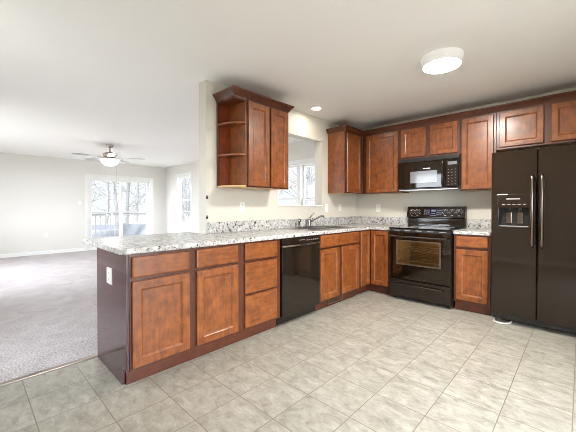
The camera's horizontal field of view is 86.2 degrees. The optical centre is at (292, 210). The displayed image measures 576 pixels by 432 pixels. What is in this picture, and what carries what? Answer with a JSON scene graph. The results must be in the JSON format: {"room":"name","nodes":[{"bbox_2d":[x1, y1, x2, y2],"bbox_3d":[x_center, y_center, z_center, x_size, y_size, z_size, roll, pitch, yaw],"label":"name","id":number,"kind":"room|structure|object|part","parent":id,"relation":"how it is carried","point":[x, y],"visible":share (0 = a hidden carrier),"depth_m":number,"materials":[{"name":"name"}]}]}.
{"room":"kitchen","nodes":[
{"label":"kitchen","id":0,"kind":"room"},
{"bbox_2d":[0,250,97,382],"bbox_3d":[-3.273,1.178,5.772,7.050,0.120,5.000,1,1,43],"label":"floor","id":1,"kind":"structure","parent":0,"point":[48,302],"depth_m":3.52,"materials":[{"name":"grey carpet"}]},
{"bbox_2d":[0,354,96,385],"bbox_3d":[-1.990,1.155,1.992,0.045,0.007,1.244,1,1,43],"label":"trim","id":2,"kind":"structure","parent":1,"relation":"on","point":[94,355],"depth_m":2.21,"materials":[{"name":"silver metal"}]},
{"bbox_2d":[0,152,165,253],"bbox_3d":[-5.898,-0.139,8.222,0.150,2.460,5.000,1,1,43],"label":"wall","id":3,"kind":"structure","parent":0,"point":[39,195],"depth_m":7.80,"materials":[{"name":"grey paint"}]},
{"bbox_2d":[0,247,84,257],"bbox_3d":[-6.604,1.055,7.362,0.014,0.090,2.760,1,1,43],"label":"baseboard","id":4,"kind":"structure","parent":3,"relation":"attached to","point":[71,249],"depth_m":7.68,"materials":[{"name":"white paint"}]},
{"bbox_2d":[85,174,153,250],"bbox_3d":[-5.069,0.034,9.079,0.148,2.095,1.830,1,1,43],"label":"door","id":5,"kind":"structure","parent":3,"relation":"in","point":[88,177],"depth_m":9.04,"materials":[{"name":"white paint"}]},
{"bbox_3d":[-5.330,0.072,8.789,0.036,1.965,0.850,1,1,43],"label":"panel","id":6,"kind":"part","parent":5,"relation":"part of","materials":[{"name":"clear glass"}]},
{"bbox_3d":[-4.829,0.066,9.389,0.036,1.965,0.850,1,1,43],"label":"panel","id":7,"kind":"part","parent":5,"relation":"part of","materials":[{"name":"clear glass"}]},
{"bbox_2d":[199,80,355,233],"bbox_3d":[0.037,-0.095,4.160,0.135,2.460,2.800,1,1,43],"label":"wall partition","id":8,"kind":"structure","parent":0,"point":[222,204],"depth_m":3.56,"materials":[{"name":"beige paint"}]},
{"bbox_2d":[240,202,244,211],"bbox_3d":[-0.560,-0.042,3.419,0.009,0.116,0.072,1,1,43],"label":"wall outlet","id":9,"kind":"object","parent":8,"relation":"attached to","point":[242,204],"visible":1,"depth_m":3.42,"materials":[{"name":"white plastic"}]},
{"bbox_2d":[213,85,293,112],"bbox_3d":[-0.402,-1.152,3.320,0.351,0.068,0.842,1,1,43],"label":"crown molding","id":10,"kind":"structure","parent":8,"relation":"attached to","point":[232,90],"depth_m":3.10,"materials":[{"name":"brown wood"}]},
{"bbox_2d":[233,99,287,189],"bbox_3d":[-0.360,-0.683,3.388,0.325,0.884,0.600,1,1,43],"label":"upper cabinet","id":11,"kind":"object","parent":8,"relation":"attached to","point":[266,126],"visible":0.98,"depth_m":3.24,"materials":[{"name":"brown wood"}]},
{"bbox_2d":[216,95,245,187],"bbox_3d":[-0.626,-0.680,3.123,0.301,0.884,0.149,1,1,43],"label":"corner shelf","id":12,"kind":"object","parent":11,"relation":"attached to","point":[231,111],"visible":1,"depth_m":3.17,"materials":[{"name":"red wood"}]},
{"bbox_3d":[-0.731,-0.681,3.222,0.012,0.884,0.149,1,1,43],"label":"panel","id":13,"kind":"part","parent":12,"relation":"part of","materials":[{"name":"red wood"}]},
{"bbox_3d":[-0.622,-1.104,3.115,0.288,0.020,0.149,1,1,43],"label":"panel","id":14,"kind":"part","parent":12,"relation":"part of","materials":[{"name":"brown wood"}]},
{"bbox_3d":[-0.622,-0.879,3.117,0.288,0.018,0.149,1,1,43],"label":"shelf","id":15,"kind":"part","parent":12,"relation":"part of","materials":[{"name":"brown wood"}]},
{"bbox_3d":[-0.622,-0.562,3.120,0.288,0.018,0.149,1,1,43],"label":"shelf","id":16,"kind":"part","parent":12,"relation":"part of","materials":[{"name":"brown wood"}]},
{"bbox_3d":[-0.622,-0.247,3.124,0.288,0.018,0.149,1,1,43],"label":"shelf","id":17,"kind":"part","parent":12,"relation":"part of","materials":[{"name":"brown wood"}]},
{"bbox_3d":[-0.573,-0.679,3.170,0.289,0.846,0.008,1,1,43],"label":"panel","id":18,"kind":"part","parent":12,"relation":"part of","materials":[{"name":"brown wood"}]},
{"bbox_3d":[-0.350,-0.674,3.176,0.020,0.844,0.280,1,1,43],"label":"door","id":19,"kind":"part","parent":11,"relation":"part of","materials":[{"name":"brown wood"}]},
{"bbox_3d":[-0.374,-0.243,3.406,0.282,0.004,0.596,1,1,43],"label":"panel","id":20,"kind":"part","parent":11,"relation":"part of","materials":[{"name":"brown wood"}]},
{"bbox_3d":[-0.147,-0.677,3.392,0.020,0.844,0.263,1,1,43],"label":"door","id":21,"kind":"part","parent":11,"relation":"part of","materials":[{"name":"brown wood"}]},
{"bbox_2d":[207,216,355,233],"bbox_3d":[0.088,0.163,4.101,0.019,0.118,2.779,1,1,43],"label":"backsplash","id":22,"kind":"structure","parent":8,"relation":"attached to","point":[250,225],"depth_m":3.68,"materials":[{"name":"stone"}]},
{"bbox_2d":[278,205,322,205],"bbox_3d":[0.071,-0.072,4.194,0.157,0.017,0.895,1,1,43],"label":"trim","id":23,"kind":"structure","parent":8,"relation":"attached to","point":[278,205],"depth_m":4.11,"materials":[{"name":"white paint"}]},
{"bbox_2d":[328,131,361,194],"bbox_3d":[0.791,-0.696,4.615,0.325,0.884,0.452,1,1,43],"label":"upper cabinet","id":24,"kind":"object","parent":8,"relation":"attached to","point":[344,147],"visible":1,"depth_m":4.47,"materials":[{"name":"brown wood"}]},
{"bbox_3d":[0.888,-0.695,4.524,0.020,0.884,0.452,1,1,43],"label":"frame","id":25,"kind":"part","parent":24,"relation":"part of","materials":[{"name":"brown wood"}]},
{"bbox_3d":[0.895,-0.689,4.502,0.020,0.844,0.370,1,1,43],"label":"door","id":26,"kind":"part","parent":24,"relation":"part of","materials":[{"name":"brown wood"}]},
{"bbox_2d":[0,0,575,167],"bbox_3d":[-1.906,-1.388,4.461,11.200,0.120,5.400,1,1,43],"label":"ceiling","id":27,"kind":"structure","parent":0,"point":[77,76],"depth_m":2.68,"materials":[{"name":"white paint"}]},
{"bbox_2d":[71,144,144,182],"bbox_3d":[-3.765,-0.953,6.272,1.267,0.790,1.246,1,1,43],"label":"ceiling fan","id":28,"kind":"object","parent":27,"relation":"hanging from","point":[108,159],"visible":1,"depth_m":6.23,"materials":[{"name":"silver metal"}]},
{"bbox_3d":[-4.005,-1.083,5.979,0.140,0.015,0.490,0,1,37],"label":"blade","id":29,"kind":"part","parent":28,"relation":"part of","materials":[{"name":"grey"}]},
{"bbox_3d":[-3.754,-0.984,6.310,0.330,0.133,0.330,1,1,43],"label":"lamp shade","id":30,"kind":"part","parent":28,"relation":"part of","materials":[{"name":"white glass"}]},
{"bbox_3d":[-3.754,-1.133,6.309,0.244,0.140,0.244,1,1,43],"label":"motor","id":31,"kind":"part","parent":28,"relation":"part of","materials":[{"name":"silver metal"}]},
{"bbox_2d":[311,106,321,110],"bbox_3d":[0.304,-1.319,3.967,0.150,0.009,0.150,1,1,43],"label":"recessed light","id":32,"kind":"object","parent":27,"relation":"in","point":[315,108],"visible":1,"depth_m":3.96,"materials":[{"name":"white paint"}]},
{"bbox_2d":[420,47,463,73],"bbox_3d":[1.270,-1.266,2.627,0.336,0.085,0.336,1,1,43],"label":"ceiling light","id":33,"kind":"object","parent":27,"relation":"attached to","point":[441,60],"visible":1,"depth_m":2.54,"materials":[{"name":"white plastic"}]},
{"bbox_2d":[424,58,460,72],"bbox_3d":[1.270,-1.232,2.627,0.284,0.016,0.284,1,1,43],"label":"diffuser","id":34,"kind":"object","parent":33,"relation":"attached to","point":[431,65],"depth_m":2.59,"materials":[{"name":"white plastic"}]},
{"bbox_2d":[0,290,575,431],"bbox_3d":[0.664,1.218,2.077,3.750,0.120,5.000,1,1,43],"label":"floor","id":35,"kind":"structure","parent":0,"point":[367,361],"depth_m":2.07,"materials":[{"name":"tile"}]},
{"bbox_2d":[98,248,193,384],"bbox_3d":[-1.130,0.717,2.363,0.634,0.876,0.477,1,1,43],"label":"base cabinet","id":36,"kind":"object","parent":35,"relation":"on","point":[161,283],"depth_m":2.14,"materials":[{"name":"brown wood"}]},
{"bbox_2d":[97,248,97,344],"bbox_3d":[-1.207,0.712,2.761,0.022,0.876,0.952,1,1,43],"label":"panel","id":37,"kind":"object","parent":36,"relation":"attached to","point":[97,248],"visible":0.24,"depth_m":2.41,"materials":[{"name":"brown wood"}]},
{"bbox_2d":[107,267,111,284],"bbox_3d":[-1.315,0.466,2.200,0.110,0.116,0.009,1,1,43],"label":"wall outlet","id":38,"kind":"object","parent":36,"relation":"attached to","point":[109,270],"visible":1,"depth_m":2.19,"materials":[{"name":"white plastic"}]},
{"bbox_3d":[-1.296,0.718,2.204,0.610,0.876,0.019,1,1,43],"label":"end panel","id":39,"kind":"part","parent":36,"relation":"part of","materials":[{"name":"brown wood"}]},
{"bbox_3d":[-0.910,0.370,2.146,0.020,0.137,0.403,1,1,43],"label":"drawer","id":40,"kind":"part","parent":36,"relation":"part of","materials":[{"name":"brown wood"}]},
{"bbox_3d":[-0.910,0.747,2.150,0.020,0.570,0.403,1,1,43],"label":"door","id":41,"kind":"part","parent":36,"relation":"part of","materials":[{"name":"brown wood"}]},
{"bbox_2d":[190,243,241,359],"bbox_3d":[-0.809,0.713,2.702,0.630,0.876,0.457,1,1,43],"label":"base cabinet","id":42,"kind":"object","parent":35,"relation":"on","point":[218,268],"visible":0.68,"depth_m":2.47,"materials":[{"name":"brown wood"}]},
{"bbox_3d":[-0.601,0.365,2.475,0.020,0.140,0.388,1,1,43],"label":"drawer","id":43,"kind":"part","parent":42,"relation":"part of","materials":[{"name":"brown wood"}]},
{"bbox_3d":[-0.601,0.743,2.479,0.020,0.570,0.388,1,1,43],"label":"door","id":44,"kind":"part","parent":42,"relation":"part of","materials":[{"name":"brown wood"}]},
{"bbox_2d":[239,239,279,340],"bbox_3d":[-0.496,0.709,3.035,0.630,0.876,0.457,1,1,43],"label":"base cabinet","id":45,"kind":"object","parent":35,"relation":"on","point":[260,259],"visible":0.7,"depth_m":2.80,"materials":[{"name":"brown wood"}]},
{"bbox_3d":[-0.286,0.885,2.815,0.020,0.280,0.384,1,1,43],"label":"drawer","id":46,"kind":"part","parent":45,"relation":"part of","materials":[{"name":"brown wood"}]},
{"bbox_3d":[-0.286,0.592,2.812,0.020,0.265,0.384,1,1,43],"label":"drawer","id":47,"kind":"part","parent":45,"relation":"part of","materials":[{"name":"brown wood"}]},
{"bbox_3d":[-0.286,0.361,2.809,0.020,0.147,0.384,1,1,43],"label":"drawer","id":48,"kind":"part","parent":45,"relation":"part of","materials":[{"name":"brown wood"}]},
{"bbox_2d":[276,235,319,324],"bbox_3d":[-0.119,0.709,3.415,0.648,0.868,0.588,1,1,43],"label":"dishwasher","id":49,"kind":"object","parent":35,"relation":"on","point":[299,256],"visible":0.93,"depth_m":3.17,"materials":[{"name":"black metal"}]},
{"bbox_3d":[0.041,1.089,3.268,0.018,0.088,0.588,1,1,43],"label":"toe panel","id":50,"kind":"part","parent":49,"relation":"part of","materials":[{"name":"black ceramic"}]},
{"bbox_3d":[0.089,0.309,3.215,0.040,0.060,0.588,1,1,43],"label":"control panel","id":51,"kind":"part","parent":49,"relation":"part of","materials":[{"name":"black ceramic"}]},
{"bbox_3d":[0.104,0.351,3.202,0.032,0.016,0.581,1,1,43],"label":"handle","id":52,"kind":"part","parent":49,"relation":"part of","materials":[{"name":"black metal"}]},
{"bbox_2d":[315,231,358,310],"bbox_3d":[0.364,0.699,3.952,0.630,0.876,0.838,1,1,43],"label":"base cabinet","id":53,"kind":"object","parent":35,"relation":"on","point":[339,252],"visible":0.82,"depth_m":3.70,"materials":[{"name":"brown wood"}]},
{"bbox_3d":[0.431,0.729,3.578,0.020,0.575,0.366,1,1,43],"label":"door","id":54,"kind":"part","parent":53,"relation":"part of","materials":[{"name":"brown wood"}]},
{"bbox_2d":[328,295,342,304],"bbox_3d":[0.520,1.080,3.770,0.005,0.078,0.310,1,1,43],"label":"vent","id":55,"kind":"object","parent":53,"relation":"attached to","point":[337,299],"depth_m":3.78,"materials":[{"name":"brown wood"}]},
{"bbox_3d":[0.585,0.349,3.738,0.020,0.138,0.818,1,1,43],"label":"drawer","id":56,"kind":"part","parent":53,"relation":"part of","materials":[{"name":"brown wood"}]},
{"bbox_3d":[0.730,0.725,3.896,0.020,0.575,0.396,1,1,43],"label":"door","id":57,"kind":"part","parent":53,"relation":"part of","materials":[{"name":"brown wood"}]},
{"bbox_2d":[355,229,389,294],"bbox_3d":[1.063,0.693,4.497,0.904,0.876,0.910,1,1,43],"label":"base cabinet","id":58,"kind":"object","parent":35,"relation":"on","point":[374,245],"visible":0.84,"depth_m":4.17,"materials":[{"name":"brown wood"}]},
{"bbox_2d":[83,216,407,254],"bbox_3d":[-0.054,0.187,3.580,3.869,0.156,1.065,-1,1,-42],"label":"countertop","id":59,"kind":"structure","parent":58,"relation":"on","point":[224,232],"depth_m":3.02,"materials":[{"name":"stone"}]},
{"bbox_2d":[303,213,323,226],"bbox_3d":[0.287,0.117,4.065,0.243,0.192,0.200,1,1,43],"label":"faucet","id":60,"kind":"object","parent":59,"relation":"on","point":[309,219],"visible":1,"depth_m":4.11,"materials":[{"name":"silver metal"}]},
{"bbox_2d":[284,225,353,230],"bbox_3d":[0.361,0.307,3.950,0.510,0.184,0.830,1,1,43],"label":"sink","id":61,"kind":"object","parent":59,"relation":"in","point":[323,227],"visible":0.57,"depth_m":3.97,"materials":[{"name":"silver metal"}]},
{"bbox_2d":[294,227,326,229],"bbox_3d":[0.229,0.312,3.810,0.410,0.177,0.355,1,1,43],"label":"basin","id":62,"kind":"object","parent":61,"relation":"in","point":[308,228],"depth_m":3.97,"materials":[{"name":"silver metal"}]},
{"bbox_2d":[320,226,342,227],"bbox_3d":[0.492,0.309,4.090,0.410,0.177,0.355,1,1,43],"label":"basin","id":63,"kind":"object","parent":61,"relation":"in","point":[320,226],"depth_m":4.26,"materials":[{"name":"silver metal"}]},
{"bbox_3d":[0.984,0.643,4.171,0.020,0.733,0.232,1,1,43],"label":"door","id":64,"kind":"part","parent":58,"relation":"part of","materials":[{"name":"brown wood"}]},
{"bbox_3d":[1.175,0.643,4.170,0.252,0.733,0.020,1,1,43],"label":"door","id":65,"kind":"part","parent":58,"relation":"part of","materials":[{"name":"brown wood"}]},
{"bbox_2d":[389,206,466,308],"bbox_3d":[1.735,0.541,3.985,0.756,1.192,0.717,1,1,43],"label":"range","id":66,"kind":"object","parent":35,"relation":"on","point":[421,250],"visible":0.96,"depth_m":3.89,"materials":[{"name":"black metal"}]},
{"bbox_3d":[1.519,0.931,3.759,0.618,0.023,0.042,1,1,43],"label":"handle","id":67,"kind":"part","parent":66,"relation":"part of","materials":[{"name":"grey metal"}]},
{"bbox_3d":[1.542,0.986,3.784,0.742,0.217,0.032,1,1,43],"label":"storage drawer","id":68,"kind":"part","parent":66,"relation":"part of","materials":[{"name":"black metal"}]},
{"bbox_2d":[390,231,450,286],"bbox_3d":[1.698,0.567,3.945,0.742,0.596,0.607,1,1,43],"label":"oven","id":69,"kind":"object","parent":66,"relation":"in","point":[421,256],"depth_m":3.85,"materials":[{"name":"black metal"}]},
{"bbox_3d":[1.548,0.252,3.782,0.742,0.031,0.015,1,1,43],"label":"vent trim","id":70,"kind":"part","parent":66,"relation":"part of","materials":[{"name":"black plastic"}]},
{"bbox_2d":[389,225,464,230],"bbox_3d":[1.736,0.223,3.982,0.756,0.018,0.595,1,1,43],"label":"cooktop","id":71,"kind":"object","parent":66,"relation":"in","point":[407,227],"depth_m":3.94,"materials":[{"name":"black glass"}]},
{"bbox_3d":[1.939,0.160,4.198,0.730,0.100,0.006,1,1,43],"label":"backguard trim","id":72,"kind":"part","parent":66,"relation":"part of","materials":[{"name":"black metal"}]},
{"bbox_2d":[454,234,491,315],"bbox_3d":[2.186,0.703,3.634,0.362,0.876,0.630,1,1,43],"label":"base cabinet","id":73,"kind":"object","parent":35,"relation":"on","point":[472,253],"visible":0.79,"depth_m":3.40,"materials":[{"name":"brown wood"}]},
{"bbox_2d":[453,219,490,235],"bbox_3d":[2.184,0.187,3.630,0.366,0.156,0.635,1,1,43],"label":"countertop","id":74,"kind":"structure","parent":73,"relation":"on","point":[475,226],"depth_m":3.80,"materials":[{"name":"stone"}]},
{"bbox_3d":[1.980,0.723,3.409,0.314,0.570,0.020,1,1,43],"label":"door","id":75,"kind":"part","parent":73,"relation":"part of","materials":[{"name":"brown wood"}]},
{"bbox_3d":[1.980,0.348,3.405,0.314,0.120,0.020,1,1,43],"label":"drawer","id":76,"kind":"part","parent":73,"relation":"part of","materials":[{"name":"brown wood"}]},
{"bbox_2d":[491,144,575,333],"bbox_3d":[2.595,0.275,3.105,0.902,1.742,0.764,1,1,43],"label":"refrigerator","id":77,"kind":"object","parent":35,"relation":"on","point":[533,201],"visible":1,"depth_m":2.94,"materials":[{"name":"black metal"}]},
{"bbox_3d":[2.187,0.006,3.053,0.272,0.338,0.008,1,1,43],"label":"dispenser frame","id":78,"kind":"part","parent":77,"relation":"part of","materials":[{"name":"black plastic"}]},
{"bbox_3d":[2.207,0.228,3.080,0.370,1.647,0.060,1,1,43],"label":"freezer door","id":79,"kind":"part","parent":77,"relation":"part of","materials":[{"name":"black metal"}]},
{"bbox_3d":[2.277,0.006,2.929,0.025,0.707,0.075,1,1,43],"label":"handle","id":80,"kind":"part","parent":77,"relation":"part of","materials":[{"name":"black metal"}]},
{"bbox_3d":[2.330,0.006,2.879,0.025,0.707,0.075,1,1,43],"label":"handle","id":81,"kind":"part","parent":77,"relation":"part of","materials":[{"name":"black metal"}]},
{"bbox_3d":[2.539,0.232,2.769,0.525,1.647,0.060,1,1,43],"label":"fridge door","id":82,"kind":"part","parent":77,"relation":"part of","materials":[{"name":"black metal"}]},
{"bbox_2d":[166,87,575,232],"bbox_3d":[-0.143,-0.119,6.353,11.200,2.460,0.150,1,1,43],"label":"wall","id":83,"kind":"structure","parent":0,"point":[478,203],"depth_m":4.78,"materials":[{"name":"beige paint"}]},
{"bbox_2d":[175,172,192,226],"bbox_3d":[-3.221,-0.325,9.194,1.024,1.574,0.175,1,1,43],"label":"window","id":84,"kind":"structure","parent":83,"relation":"in","point":[178,177],"depth_m":9.44,"materials":[{"name":"white paint"}]},
{"bbox_3d":[-3.184,-0.663,9.230,0.800,0.713,0.032,1,1,43],"label":"sash","id":85,"kind":"part","parent":84,"relation":"part of","materials":[{"name":"white paint"}]},
{"bbox_3d":[-3.208,0.014,9.212,0.800,0.713,0.032,1,1,43],"label":"sash","id":86,"kind":"part","parent":84,"relation":"part of","materials":[{"name":"clear glass"}]},
{"bbox_2d":[278,158,314,204],"bbox_3d":[0.141,-0.235,6.040,1.644,1.504,0.175,1,1,43],"label":"window","id":87,"kind":"structure","parent":83,"relation":"in","point":[300,165],"depth_m":6.01,"materials":[{"name":"white paint"}]},
{"bbox_3d":[-0.120,0.083,6.314,0.670,0.678,0.032,1,1,43],"label":"sash","id":88,"kind":"part","parent":87,"relation":"part of","materials":[{"name":"white paint"}]},
{"bbox_3d":[0.156,-0.236,6.057,1.480,1.380,0.130,1,1,43],"label":"frame","id":89,"kind":"part","parent":87,"relation":"part of","materials":[{"name":"white paint"}]},
{"bbox_3d":[0.096,-0.235,5.993,1.644,1.504,0.045,1,1,43],"label":"casing","id":90,"kind":"part","parent":87,"relation":"part of","materials":[{"name":"white paint"}]},
{"bbox_3d":[0.427,0.088,5.801,0.670,0.678,0.032,1,1,43],"label":"sash","id":91,"kind":"part","parent":87,"relation":"part of","materials":[{"name":"white paint"}]},
{"bbox_3d":[0.451,-0.554,5.819,0.670,0.678,0.032,1,1,43],"label":"sash","id":92,"kind":"part","parent":87,"relation":"part of","materials":[{"name":"white paint"}]},
{"bbox_2d":[376,204,379,211],"bbox_3d":[1.344,-0.043,4.848,0.072,0.116,0.009,1,1,43],"label":"wall outlet","id":93,"kind":"object","parent":83,"relation":"attached to","point":[377,205],"visible":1,"depth_m":4.85,"materials":[{"name":"white plastic"}]},
{"bbox_2d":[356,216,407,224],"bbox_3d":[1.369,0.155,4.817,0.908,0.118,0.019,1,1,43],"label":"backsplash","id":94,"kind":"structure","parent":83,"relation":"attached to","point":[359,219],"depth_m":4.77,"materials":[{"name":"stone"}]},
{"bbox_2d":[363,130,408,194],"bbox_3d":[1.376,-0.696,4.589,0.590,0.884,0.325,1,1,43],"label":"upper cabinet","id":95,"kind":"object","parent":83,"relation":"attached to","point":[381,151],"visible":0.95,"depth_m":4.47,"materials":[{"name":"brown wood"}]},
{"bbox_3d":[1.285,-0.688,4.465,0.494,0.844,0.020,1,1,43],"label":"door","id":96,"kind":"part","parent":95,"relation":"part of","materials":[{"name":"brown wood"}]},
{"bbox_3d":[1.389,-0.256,4.608,0.586,0.004,0.282,1,1,43],"label":"panel","id":97,"kind":"part","parent":95,"relation":"part of","materials":[{"name":"brown wood"}]},
{"bbox_2d":[400,119,460,159],"bbox_3d":[1.868,-0.916,4.125,0.757,0.434,0.325,1,1,43],"label":"upper cabinet","id":98,"kind":"object","parent":83,"relation":"attached to","point":[442,138],"visible":0.85,"depth_m":3.98,"materials":[{"name":"brown wood"}]},
{"bbox_3d":[1.621,-0.915,4.147,0.332,0.384,0.020,1,1,43],"label":"door","id":99,"kind":"part","parent":98,"relation":"part of","materials":[{"name":"brown wood"}]},
{"bbox_2d":[399,154,460,191],"bbox_3d":[1.837,-0.481,4.084,0.757,0.424,0.426,1,1,43],"label":"microwave","id":100,"kind":"object","parent":98,"relation":"attached to","point":[436,173],"visible":0.98,"depth_m":3.94,"materials":[{"name":"black plastic"}]},
{"bbox_3d":[1.682,-0.470,4.029,0.603,0.346,0.029,1,1,43],"label":"door","id":101,"kind":"part","parent":100,"relation":"part of","materials":[{"name":"black glass"}]},
{"bbox_3d":[1.854,-0.276,4.105,0.737,0.012,0.355,1,1,43],"label":"underside plate","id":102,"kind":"part","parent":100,"relation":"part of","materials":[{"name":"silver metal"}]},
{"bbox_3d":[1.854,-0.466,3.815,0.024,0.334,0.057,1,1,43],"label":"handle","id":103,"kind":"part","parent":100,"relation":"part of","materials":[{"name":"black ceramic"}]},
{"bbox_3d":[1.958,-0.467,3.770,0.146,0.346,0.029,1,1,43],"label":"control panel","id":104,"kind":"part","parent":100,"relation":"part of","materials":[{"name":"black plastic"}]},
{"bbox_3d":[1.903,-0.912,3.883,0.326,0.384,0.020,1,1,43],"label":"door","id":105,"kind":"part","parent":98,"relation":"part of","materials":[{"name":"brown wood"}]},
{"bbox_2d":[460,112,498,191],"bbox_3d":[2.281,-0.686,3.740,0.371,0.884,0.325,1,1,43],"label":"upper cabinet","id":106,"kind":"object","parent":83,"relation":"attached to","point":[478,134],"visible":0.81,"depth_m":3.63,"materials":[{"name":"brown wood"}]},
{"bbox_2d":[468,219,490,228],"bbox_3d":[2.395,0.165,3.854,0.366,0.118,0.019,1,1,43],"label":"backsplash","id":107,"kind":"structure","parent":83,"relation":"attached to","point":[472,223],"depth_m":3.87,"materials":[{"name":"stone"}]},
{"bbox_2d":[496,98,575,151],"bbox_3d":[2.753,-0.907,3.294,0.920,0.434,0.325,1,1,43],"label":"upper cabinet","id":108,"kind":"object","parent":83,"relation":"attached to","point":[552,124],"visible":0.97,"depth_m":3.25,"materials":[{"name":"brown wood"}]},
{"bbox_2d":[326,90,575,135],"bbox_3d":[1.849,-1.157,3.779,3.075,0.068,0.511,0,1,37],"label":"crown molding","id":109,"kind":"structure","parent":108,"relation":"attached to","point":[570,94],"depth_m":3.70,"materials":[{"name":"brown wood"}]},
{"bbox_3d":[2.478,-0.906,3.344,0.387,0.384,0.020,1,1,43],"label":"door","id":110,"kind":"part","parent":108,"relation":"part of","materials":[{"name":"brown wood"}]},
{"bbox_3d":[2.766,-0.692,3.311,0.916,0.004,0.282,1,1,43],"label":"panel","id":111,"kind":"part","parent":108,"relation":"part of","materials":[{"name":"brown wood"}]},
{"bbox_3d":[2.804,-0.903,3.038,0.387,0.384,0.020,1,1,43],"label":"door","id":112,"kind":"part","parent":108,"relation":"part of","materials":[{"name":"brown wood"}]},
{"label":"outside","id":113,"kind":"structure","parent":0,"visible":0},
{"bbox_2d":[92,216,146,224],"bbox_3d":[0.821,1.698,12.222,110.000,0.200,110.000,1,1,43],"label":"ground","id":114,"kind":"structure","parent":113,"point":[142,219],"depth_m":40.57,"materials":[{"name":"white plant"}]},
{"bbox_2d":[92,181,110,220],"bbox_3d":[-11.470,-3.532,16.773,3.784,10.264,3.138,0,1,-22],"label":"bare tree","id":115,"kind":"object","parent":114,"relation":"on","point":[103,181],"visible":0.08,"depth_m":16.51,"materials":[{"name":"grey plant"}]},
{"bbox_2d":[92,224,117,236],"bbox_3d":[-8.734,1.160,14.602,4.740,0.825,4.740,1,1,43],"label":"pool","id":116,"kind":"object","parent":114,"relation":"on","point":[97,225],"visible":0.15,"depth_m":12.66,"materials":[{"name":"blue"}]},
{"bbox_2d":[93,180,123,223],"bbox_3d":[-16.253,-5.590,26.252,4.485,14.199,4.958,1,1,43],"label":"bare tree","id":117,"kind":"object","parent":114,"relation":"on","point":[107,206],"visible":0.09,"depth_m":26.32,"materials":[{"name":"grey plant"}]},
{"bbox_2d":[92,182,134,223],"bbox_3d":[-18.100,-6.097,31.657,4.436,15.097,4.681,0,1,-7],"label":"bare tree","id":118,"kind":"object","parent":114,"relation":"on","point":[115,193],"visible":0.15,"depth_m":31.36,"materials":[{"name":"grey plant"}]},
{"bbox_2d":[110,182,146,223],"bbox_3d":[-11.097,-4.671,20.676,4.288,12.483,4.792,0,1,-26],"label":"bare tree","id":119,"kind":"object","parent":114,"relation":"on","point":[127,184],"visible":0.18,"depth_m":20.61,"materials":[{"name":"grey plant"}]},
{"bbox_2d":[123,183,146,221],"bbox_3d":[-18.982,-6.152,38.079,4.332,15.066,4.511,0,1,-35],"label":"bare tree","id":120,"kind":"object","parent":114,"relation":"on","point":[136,194],"visible":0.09,"depth_m":37.59,"materials":[{"name":"grey plant"}]},
{"bbox_2d":[182,178,188,221],"bbox_3d":[-8.784,-4.577,24.826,4.210,12.189,4.133,1,1,43],"label":"bare tree","id":121,"kind":"object","parent":114,"relation":"on","point":[184,187],"visible":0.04,"depth_m":24.66,"materials":[{"name":"grey plant"}]},
{"bbox_2d":[182,178,190,221],"bbox_3d":[-5.545,-2.901,16.933,3.695,9.005,3.203,1,1,43],"label":"bare tree","id":122,"kind":"object","parent":114,"relation":"on","point":[188,203],"visible":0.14,"depth_m":16.75,"materials":[{"name":"grey plant"}]},
{"bbox_2d":[182,179,190,221],"bbox_3d":[-10.550,-5.250,29.010,4.634,13.449,4.780,0,1,-4],"label":"bare tree","id":123,"kind":"object","parent":114,"relation":"on","point":[182,179],"visible":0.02,"depth_m":29.14,"materials":[{"name":"grey plant"}]},
{"bbox_2d":[283,166,314,204],"bbox_3d":[1.010,-4.735,22.707,4.198,12.564,3.953,0,1,-13],"label":"bare tree","id":124,"kind":"object","parent":114,"relation":"on","point":[307,174],"visible":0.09,"depth_m":22.40,"materials":[{"name":"grey plant"}]},
{"bbox_2d":[294,166,314,204],"bbox_3d":[1.850,-5.035,29.444,3.676,13.010,4.787,0,1,3],"label":"bare tree","id":125,"kind":"object","parent":114,"relation":"on","point":[311,175],"visible":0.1,"depth_m":29.13,"materials":[{"name":"grey plant"}]},
{"bbox_3d":[-5.668,1.364,10.766,2.934,0.500,6.200,1,1,43],"label":"deck","id":126,"kind":"object","parent":114,"relation":"on","visible":0},
{"bbox_2d":[92,211,190,237],"bbox_3d":[-6.625,0.574,11.656,0.120,1.060,6.200,1,1,43],"label":"deck railing","id":127,"kind":"object","parent":126,"relation":"on","point":[115,213],"visible":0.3,"depth_m":11.57,"materials":[{"name":"grey wood"}]},
{"bbox_2d":[123,223,146,235],"bbox_3d":[-5.961,0.695,12.172,0.172,0.613,1.640,1,1,43],"label":"tarp","id":128,"kind":"object","parent":127,"relation":"hanging from","point":[128,229],"visible":0.42,"depth_m":11.96,"materials":[{"name":"blue plastic"}]},
{"bbox_3d":[-6.625,0.064,11.650,0.120,0.040,6.200,1,1,43],"label":"rail","id":129,"kind":"part","parent":127,"relation":"part of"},
{"bbox_3d":[-6.625,0.139,11.651,0.040,0.070,6.200,1,1,43],"label":"sub rail","id":130,"kind":"part","parent":127,"relation":"part of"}
]}

